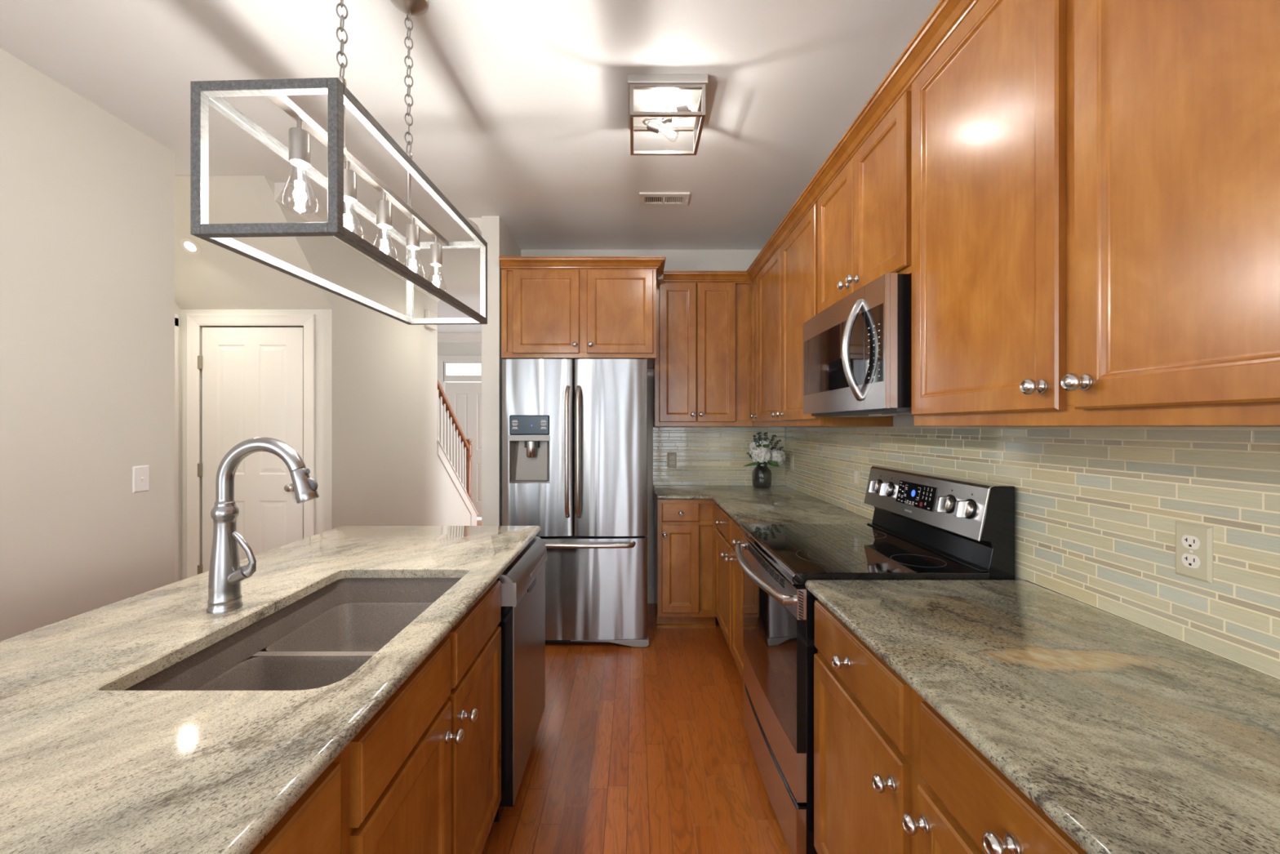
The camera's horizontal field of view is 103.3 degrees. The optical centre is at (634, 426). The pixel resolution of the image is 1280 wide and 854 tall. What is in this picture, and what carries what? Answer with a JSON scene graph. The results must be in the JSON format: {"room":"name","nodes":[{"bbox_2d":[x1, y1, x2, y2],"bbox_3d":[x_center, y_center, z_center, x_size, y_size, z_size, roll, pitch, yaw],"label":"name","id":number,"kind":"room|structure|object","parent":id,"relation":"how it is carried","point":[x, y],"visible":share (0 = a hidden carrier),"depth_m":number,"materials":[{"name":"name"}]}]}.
{"room":"kitchen","nodes":[
{"label":"kitchen","id":0,"kind":"room"},
{"bbox_2d":[0,48,174,640],"bbox_3d":[-2.360,0.001,-0.235,0.120,2.743,5.530,0,0,0],"label":"wall","id":1,"kind":"structure","parent":0,"point":[87,197],"depth_m":2.09,"materials":[{"name":"beige paint"}]},
{"bbox_2d":[132,465,148,493],"bbox_3d":[-2.290,0.244,2.355,0.019,0.122,0.078,0,0,0],"label":"light switch","id":2,"kind":"object","parent":1,"relation":"attached to","point":[140,473],"visible":1,"depth_m":2.35,"materials":[{"name":"white plastic"}]},
{"bbox_2d":[174,301,181,580],"bbox_3d":[-3.100,0.001,3.940,0.120,2.743,7.120,0,0,0],"label":"wall","id":3,"kind":"structure","parent":0,"point":[177,309],"depth_m":3.38,"materials":[{"name":"beige paint"}]},
{"bbox_2d":[174,314,178,582],"bbox_3d":[-3.031,0.317,2.877,0.018,2.110,0.955,0,0,0],"label":"trim","id":4,"kind":"structure","parent":3,"relation":"attached to","point":[176,317],"depth_m":3.34,"materials":[{"name":"white paint"}]},
{"bbox_2d":[174,176,316,309],"bbox_3d":[-2.585,-1.077,3.135,0.910,0.587,0.730,0,0,0],"label":"ceiling","id":5,"kind":"structure","parent":0,"point":[218,277],"depth_m":3.15,"materials":[{"name":"beige paint"}]},
{"bbox_2d":[179,237,201,254],"bbox_3d":[-2.690,-1.089,3.064,0.110,0.078,0.082,0,0,0],"label":"recessed light","id":6,"kind":"object","parent":5,"relation":"in","point":[188,245],"visible":1,"depth_m":3.06,"materials":[{"name":"white paint"}]},
{"bbox_2d":[181,309,316,579],"bbox_3d":[-2.585,0.294,3.445,0.910,2.155,0.110,0,0,0],"label":"wall","id":7,"kind":"structure","parent":0,"point":[184,312],"depth_m":3.39,"materials":[{"name":"beige paint"}]},
{"bbox_2d":[197,327,303,573],"bbox_3d":[-2.574,0.350,3.376,0.696,2.027,0.103,0,0,0],"label":"door","id":8,"kind":"structure","parent":7,"relation":"in","point":[253,377],"depth_m":3.39,"materials":[{"name":"white paint"}]},
{"bbox_2d":[186,314,315,577],"bbox_3d":[-2.563,0.312,3.380,0.848,2.120,0.020,0,0,0],"label":"trim","id":9,"kind":"structure","parent":7,"relation":"attached to","point":[194,322],"depth_m":3.38,"materials":[{"name":"white paint"}]},
{"bbox_2d":[245,175,470,533],"bbox_3d":[-2.080,0.001,4.595,0.100,2.743,3.650,0,0,0],"label":"wall","id":10,"kind":"structure","parent":0,"point":[379,463],"depth_m":3.88,"materials":[{"name":"beige paint"}]},
{"bbox_2d":[274,182,439,302],"bbox_3d":[-1.982,-1.321,4.025,0.095,0.100,2.350,0,0,0],"label":"trim","id":11,"kind":"structure","parent":10,"relation":"attached to","point":[313,211],"depth_m":3.12,"materials":[{"name":"white paint"}]},
{"bbox_2d":[424,309,436,330],"bbox_3d":[-2.007,-1.043,4.975,0.045,0.170,0.190,0,0,0],"label":"door chime","id":12,"kind":"object","parent":10,"relation":"attached to","point":[428,313],"visible":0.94,"depth_m":4.92,"materials":[{"name":"white paint"}]},
{"bbox_2d":[437,342,481,392],"bbox_3d":[-0.520,0.001,7.575,5.040,2.743,0.150,0,0,0],"label":"wall","id":13,"kind":"structure","parent":0,"point":[443,348],"depth_m":7.50,"materials":[{"name":"beige paint"}]},
{"bbox_2d":[437,355,481,447],"bbox_3d":[-2.420,0.162,7.490,1.020,2.420,0.020,0,0,0],"label":"trim","id":14,"kind":"structure","parent":13,"relation":"attached to","point":[441,358],"depth_m":7.49,"materials":[{"name":"white paint"}]},
{"bbox_2d":[437,332,481,342],"bbox_3d":[-0.520,-1.306,7.443,5.040,0.130,0.114,0,0,0],"label":"trim","id":15,"kind":"structure","parent":13,"relation":"attached to","point":[442,337],"depth_m":7.46,"materials":[{"name":"white paint"}]},
{"bbox_2d":[443,361,481,382],"bbox_3d":[-2.420,-0.816,7.530,0.840,0.305,0.060,0,0,0],"label":"window","id":16,"kind":"structure","parent":13,"relation":"in","point":[463,378],"depth_m":7.50,"materials":[{"name":"white paint"}]},
{"bbox_2d":[444,382,481,517],"bbox_3d":[-2.420,0.347,7.537,0.800,2.010,0.035,0,0,0],"label":"door","id":17,"kind":"structure","parent":13,"relation":"in","point":[464,398],"depth_m":7.52,"materials":[{"name":"white paint"}]},
{"bbox_2d":[0,0,940,332],"bbox_3d":[-0.550,-1.411,2.400,5.500,0.080,11.000,0,0,0],"label":"ceiling","id":18,"kind":"structure","parent":0,"point":[519,112],"depth_m":2.08,"materials":[{"name":"paint"}]},
{"bbox_2d":[190,0,487,324],"bbox_3d":[-0.730,-0.879,1.474,0.305,0.982,0.914,0,0,2],"label":"chandelier","id":19,"kind":"object","parent":18,"relation":"hanging from","point":[340,183],"visible":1,"depth_m":1.15,"materials":[{"name":"grey metal"}]},
{"bbox_2d":[288,119,311,204],"bbox_3d":[-0.743,-0.575,1.122,0.069,0.206,0.069,0,0,0],"label":"socket","id":20,"kind":"object","parent":19,"relation":"attached to","point":[300,140],"depth_m":1.12,"materials":[{"name":"silver"}]},
{"bbox_2d":[343,160,356,231],"bbox_3d":[-0.737,-0.575,1.298,0.069,0.206,0.069,0,0,0],"label":"socket","id":21,"kind":"object","parent":19,"relation":"attached to","point":[349,175],"depth_m":1.29,"materials":[{"name":"silver"}]},
{"bbox_2d":[376,192,391,253],"bbox_3d":[-0.730,-0.575,1.474,0.069,0.206,0.069,0,0,0],"label":"socket","id":22,"kind":"object","parent":19,"relation":"attached to","point":[384,207],"depth_m":1.46,"materials":[{"name":"silver"}]},
{"bbox_2d":[405,217,419,272],"bbox_3d":[-0.724,-0.575,1.650,0.069,0.206,0.069,0,0,0],"label":"socket","id":23,"kind":"object","parent":19,"relation":"attached to","point":[412,231],"depth_m":1.64,"materials":[{"name":"silver"}]},
{"bbox_2d":[430,237,442,287],"bbox_3d":[-0.717,-0.575,1.826,0.069,0.206,0.069,0,0,0],"label":"socket","id":24,"kind":"object","parent":19,"relation":"attached to","point":[436,250],"depth_m":1.82,"materials":[{"name":"silver"}]},
{"bbox_2d":[639,192,689,205],"bbox_3d":[0.174,-1.365,3.045,0.296,0.012,0.160,0,0,0],"label":"ceiling vent","id":25,"kind":"object","parent":18,"relation":"in","point":[645,198],"visible":1,"depth_m":3.04,"materials":[{"name":"white metal"}]},
{"bbox_2d":[627,74,708,155],"bbox_3d":[0.128,-1.294,2.127,0.314,0.154,0.314,0,0,0],"label":"ceiling light","id":26,"kind":"object","parent":18,"relation":"attached to","point":[668,104],"visible":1,"depth_m":2.06,"materials":[{"name":"silver metal"}]},
{"bbox_2d":[646,120,660,133],"bbox_3d":[0.079,-1.289,2.182,0.060,0.047,0.037,0,0,-12],"label":"socket","id":27,"kind":"object","parent":26,"relation":"attached to","point":[652,126],"depth_m":2.17,"materials":[{"name":"silver metal"}]},
{"bbox_2d":[673,105,688,111],"bbox_3d":[0.189,-1.289,2.072,0.060,0.047,0.037,0,0,-12],"label":"socket","id":28,"kind":"object","parent":26,"relation":"attached to","point":[677,108],"depth_m":2.06,"materials":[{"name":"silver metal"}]},
{"bbox_2d":[481,216,520,525],"bbox_3d":[-0.943,0.001,3.615,0.115,2.743,0.630,0,0,0],"label":"wall","id":29,"kind":"structure","parent":0,"point":[500,242],"depth_m":3.30,"materials":[{"name":"beige paint"}]},
{"bbox_2d":[476,517,791,853],"bbox_3d":[-0.550,1.412,2.400,5.500,0.080,11.000,0,0,0],"label":"floor","id":30,"kind":"structure","parent":0,"point":[648,749],"depth_m":2.09,"materials":[{"name":"brown wood"}]},
{"bbox_2d":[249,754,341,853],"bbox_3d":[-0.730,0.929,0.200,0.570,0.885,1.199,0,0,0],"label":"base cabinet","id":31,"kind":"object","parent":30,"relation":"on","point":[313,824],"visible":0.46,"depth_m":0.71,"materials":[{"name":"brown wood"}]},
{"bbox_2d":[0,525,541,853],"bbox_3d":[-0.900,0.471,0.947,0.940,0.029,2.793,0,0,0],"label":"countertop","id":32,"kind":"structure","parent":31,"relation":"on","point":[89,764],"depth_m":0.82,"materials":[{"name":"beige stone"}]},
{"bbox_2d":[206,436,319,613],"bbox_3d":[-0.932,0.242,1.272,0.268,0.430,0.072,0,0,0],"label":"kitchen faucet","id":33,"kind":"object","parent":32,"relation":"on","point":[226,575],"visible":1,"depth_m":1.25,"materials":[{"name":"silver metal"}]},
{"bbox_2d":[123,577,461,690],"bbox_3d":[-0.734,0.609,1.252,0.457,0.246,0.786,0,0,0],"label":"sink","id":34,"kind":"object","parent":32,"relation":"in","point":[319,639],"visible":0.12,"depth_m":1.36,"materials":[{"name":"stone"}]},
{"bbox_2d":[339,579,501,853],"bbox_3d":[-0.711,0.929,1.254,0.608,0.885,0.908,0,0,0],"label":"base cabinet","id":35,"kind":"object","parent":30,"relation":"on","point":[423,775],"visible":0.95,"depth_m":1.16,"materials":[{"name":"brown wood"}]},
{"bbox_2d":[436,378,478,525],"bbox_3d":[-2.522,0.416,5.303,1.033,1.913,2.355,0,0,0],"label":"staircase","id":36,"kind":"structure","parent":30,"relation":"on","point":[464,492],"depth_m":5.80,"materials":[{"name":"white paint"}]},
{"bbox_2d":[493,536,546,822],"bbox_3d":[-0.708,0.936,2.010,0.615,0.872,0.597,0,0,0],"label":"dishwasher","id":37,"kind":"object","parent":30,"relation":"on","point":[522,623],"visible":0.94,"depth_m":1.82,"materials":[{"name":"black metal"}]},
{"bbox_2d":[493,577,503,822],"bbox_3d":[-0.739,0.921,2.010,0.553,0.842,0.587,0,0,0],"label":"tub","id":38,"kind":"object","parent":37,"relation":"in","point":[498,815],"depth_m":1.71,"materials":[{"name":"black"}]},
{"bbox_2d":[502,359,648,647],"bbox_3d":[-0.371,0.477,3.489,0.917,1.790,0.823,0,0,0],"label":"refrigerator","id":39,"kind":"object","parent":30,"relation":"on","point":[575,435],"visible":0.94,"depth_m":3.14,"materials":[{"name":"grey metal"}]},
{"bbox_2d":[511,421,546,427],"bbox_3d":[-0.654,-0.011,3.130,0.213,0.052,0.001,0,0,0],"label":"print","id":40,"kind":"object","parent":39,"relation":"attached to","point":[514,424],"depth_m":3.13,"materials":[{"name":"white"}]},
{"bbox_2d":[654,495,716,628],"bbox_3d":[0.350,0.929,3.617,0.400,0.885,0.588,0,0,0],"label":"base cabinet","id":41,"kind":"object","parent":30,"relation":"on","point":[685,529],"visible":0.98,"depth_m":3.37,"materials":[{"name":"brown wood"}]},
{"bbox_2d":[715,504,744,681],"bbox_3d":[0.829,0.929,2.828,0.673,0.885,1.065,0,0,0],"label":"base cabinet","id":42,"kind":"object","parent":30,"relation":"on","point":[728,571],"visible":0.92,"depth_m":2.83,"materials":[{"name":"brown wood"}]},
{"bbox_2d":[653,484,872,524],"bbox_3d":[0.653,0.471,3.111,1.032,0.029,1.636,0,0,0],"label":"countertop","id":43,"kind":"structure","parent":42,"relation":"on","point":[745,504],"depth_m":3.01,"materials":[{"name":"grey stone"}]},
{"bbox_3d":[0.937,0.358,3.742,0.143,0.198,0.143,0,0,0],"label":"vase","id":44,"kind":"object","parent":43,"relation":"on","visible":0},
{"bbox_2d":[743,431,786,485],"bbox_3d":[0.954,0.237,3.705,0.268,0.401,0.247,0,0,32],"label":"flower bouquet","id":45,"kind":"object","parent":44,"relation":"in","point":[760,451],"visible":1,"depth_m":3.68,"materials":[{"name":"white plant"}]},
{"bbox_2d":[734,465,1014,853],"bbox_3d":[0.778,0.775,1.907,0.744,1.194,0.768,0,0,0],"label":"range","id":46,"kind":"object","parent":30,"relation":"on","point":[924,526],"visible":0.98,"depth_m":1.69,"materials":[{"name":"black metal"}]},
{"bbox_2d":[739,524,989,584],"bbox_3d":[0.771,0.459,1.907,0.594,0.036,0.768,0,0,0],"label":"cooktop","id":47,"kind":"object","parent":46,"relation":"in","point":[801,553],"depth_m":1.74,"materials":[{"name":"glass"}]},
{"bbox_2d":[911,489,915,496],"bbox_3d":[1.049,0.252,1.908,0.005,0.025,0.025,0,0,0],"label":"clock","id":48,"kind":"object","parent":46,"relation":"on","point":[913,491],"depth_m":1.91,"materials":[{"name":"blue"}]},
{"bbox_2d":[897,481,932,509],"bbox_3d":[1.047,0.258,1.900,0.015,0.075,0.222,0,0,0],"label":"print","id":49,"kind":"object","parent":46,"relation":"attached to","point":[911,495],"depth_m":1.89,"materials":[{"name":"white"}]},
{"bbox_2d":[813,599,1087,853],"bbox_3d":[0.829,0.929,0.983,0.673,0.885,1.085,0,0,0],"label":"base cabinet","id":50,"kind":"object","parent":30,"relation":"on","point":[892,775],"visible":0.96,"depth_m":1.04,"materials":[{"name":"brown wood"}]},
{"bbox_2d":[804,579,1279,853],"bbox_3d":[0.837,0.471,0.460,0.664,0.029,2.120,0,0,0],"label":"countertop","id":51,"kind":"structure","parent":50,"relation":"on","point":[1131,737],"depth_m":0.84,"materials":[{"name":"grey stone"}]},
{"bbox_2d":[520,249,785,586],"bbox_3d":[0.085,0.001,3.990,2.170,2.743,0.120,0,0,0],"label":"wall","id":52,"kind":"structure","parent":0,"point":[676,260],"depth_m":3.93,"materials":[{"name":"beige paint"}]},
{"bbox_2d":[498,256,666,368],"bbox_3d":[-0.337,-0.767,3.584,1.070,0.642,0.684,0,0,0],"label":"upper cabinet","id":53,"kind":"object","parent":52,"relation":"attached to","point":[573,308],"visible":1,"depth_m":3.29,"materials":[{"name":"brown wood"}]},
{"bbox_2d":[647,586,654,603],"bbox_3d":[0.133,1.307,3.923,2.035,0.130,0.014,0,0,0],"label":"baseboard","id":54,"kind":"structure","parent":52,"relation":"attached to","point":[651,589],"depth_m":3.92,"materials":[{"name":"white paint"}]},
{"bbox_2d":[653,279,752,426],"bbox_3d":[0.489,-0.524,3.736,0.697,1.048,0.385,0,0,0],"label":"upper cabinet","id":55,"kind":"object","parent":52,"relation":"attached to","point":[702,367],"visible":0.98,"depth_m":3.59,"materials":[{"name":"brown wood"}]},
{"bbox_2d":[652,426,784,484],"bbox_3d":[0.649,0.229,3.926,1.024,0.456,0.007,0,0,0],"label":"backsplash","id":56,"kind":"structure","parent":52,"relation":"attached to","point":[705,455],"depth_m":3.92,"materials":[{"name":"beige tile"}]},
{"bbox_2d":[667,453,676,467],"bbox_3d":[0.286,0.262,3.919,0.070,0.115,0.008,0,0,0],"label":"outlet","id":57,"kind":"object","parent":56,"relation":"attached to","point":[672,457],"visible":1,"depth_m":3.92,"materials":[{"name":"beige plastic"}]},
{"bbox_2d":[888,414,1279,579],"bbox_3d":[1.230,0.001,0.525,0.120,2.743,7.050,0,0,0],"label":"wall","id":58,"kind":"structure","parent":0,"point":[907,420],"depth_m":1.84,"materials":[{"name":"beige tile"}]},
{"bbox_2d":[750,274,760,426],"bbox_3d":[0.974,-0.524,3.493,0.386,1.048,0.214,0,0,0],"label":"upper cabinet","id":59,"kind":"object","parent":58,"relation":"attached to","point":[754,284],"visible":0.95,"depth_m":3.50,"materials":[{"name":"brown wood"}]},
{"bbox_2d":[758,203,893,426],"bbox_3d":[0.974,-0.524,2.837,0.386,1.048,1.095,0,0,0],"label":"upper cabinet","id":60,"kind":"object","parent":58,"relation":"attached to","point":[788,283],"visible":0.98,"depth_m":2.71,"materials":[{"name":"brown wood"}]},
{"bbox_2d":[817,89,911,313],"bbox_3d":[0.974,-0.757,1.907,0.386,0.582,0.765,0,0,0],"label":"upper cabinet","id":61,"kind":"object","parent":58,"relation":"attached to","point":[864,215],"visible":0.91,"depth_m":1.77,"materials":[{"name":"brown wood"}]},
{"bbox_2d":[802,272,911,417],"bbox_3d":[0.928,-0.252,1.907,0.478,0.423,0.760,0,0,0],"label":"microwave","id":62,"kind":"object","parent":61,"relation":"attached to","point":[857,351],"visible":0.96,"depth_m":1.68,"materials":[{"name":"silver metal"}]},
{"bbox_2d":[867,323,879,378],"bbox_3d":[0.753,-0.236,1.597,0.001,0.163,0.073,0,0,-2],"label":"print","id":63,"kind":"object","parent":62,"relation":"attached to","point":[873,329],"depth_m":1.60,"materials":[{"name":"white"}]},
{"bbox_2d":[785,426,1279,679],"bbox_3d":[1.167,0.229,1.911,0.006,0.456,4.021,0,0,0],"label":"backsplash","id":64,"kind":"structure","parent":58,"relation":"attached to","point":[1097,509],"depth_m":1.19,"materials":[{"name":"beige tile"}]},
{"bbox_2d":[790,454,793,470],"bbox_3d":[1.159,0.268,3.745,0.008,0.115,0.070,0,0,0],"label":"outlet","id":65,"kind":"object","parent":64,"relation":"attached to","point":[791,455],"visible":1,"depth_m":3.73,"materials":[{"name":"beige plastic"}]},
{"bbox_2d":[853,465,860,488],"bbox_3d":[1.158,0.265,2.647,0.009,0.115,0.070,0,0,0],"label":"light switch","id":66,"kind":"object","parent":64,"relation":"attached to","point":[856,468],"visible":1,"depth_m":2.63,"materials":[{"name":"beige plastic"}]},
{"bbox_2d":[1175,520,1213,583],"bbox_3d":[1.159,0.260,1.053,0.008,0.115,0.070,0,0,0],"label":"outlet","id":67,"kind":"object","parent":64,"relation":"attached to","point":[1193,542],"visible":1,"depth_m":1.05,"materials":[{"name":"beige plastic"}]},
{"bbox_2d":[1181,553,1199,568],"bbox_3d":[1.156,0.280,1.053,0.003,0.027,0.034,0,0,0],"label":"socket","id":68,"kind":"object","parent":67,"relation":"attached to","point":[1188,560],"depth_m":1.05,"materials":[{"name":"white plastic"}]},
{"bbox_2d":[1181,534,1199,549],"bbox_3d":[1.156,0.240,1.053,0.003,0.027,0.034,0,0,0],"label":"socket","id":69,"kind":"object","parent":67,"relation":"attached to","point":[1188,541],"depth_m":1.05,"materials":[{"name":"white plastic"}]},
{"bbox_2d":[911,0,1279,426],"bbox_3d":[0.974,-0.524,0.969,0.386,1.048,1.108,0,0,0],"label":"upper cabinet","id":70,"kind":"object","parent":58,"relation":"attached to","point":[1095,184],"visible":0.99,"depth_m":0.89,"materials":[{"name":"brown wood"}]},
{"bbox_3d":[0.974,-0.524,-0.093,0.387,1.047,1.014,0,0,0],"label":"upper cabinet","id":71,"kind":"object","parent":58,"relation":"attached to","visible":0},
{"bbox_2d":[662,0,978,283],"bbox_3d":[0.528,-1.054,1.509,0.656,0.068,4.218,0,0,0],"label":"crown molding","id":72,"kind":"structure","parent":71,"relation":"attached to","point":[947,15],"depth_m":1.77,"materials":[{"name":"brown wood"}]},
{"bbox_3d":[-0.942,0.001,4.825,0.115,2.743,1.550,0,0,0],"label":"wall","id":73,"kind":"structure","parent":0,"visible":0},
{"bbox_2d":[468,217,481,235],"bbox_3d":[-1.048,-1.321,4.465,0.095,0.100,2.270,0,0,0],"label":"trim","id":74,"kind":"structure","parent":73,"relation":"attached to","point":[476,222],"depth_m":3.33,"materials":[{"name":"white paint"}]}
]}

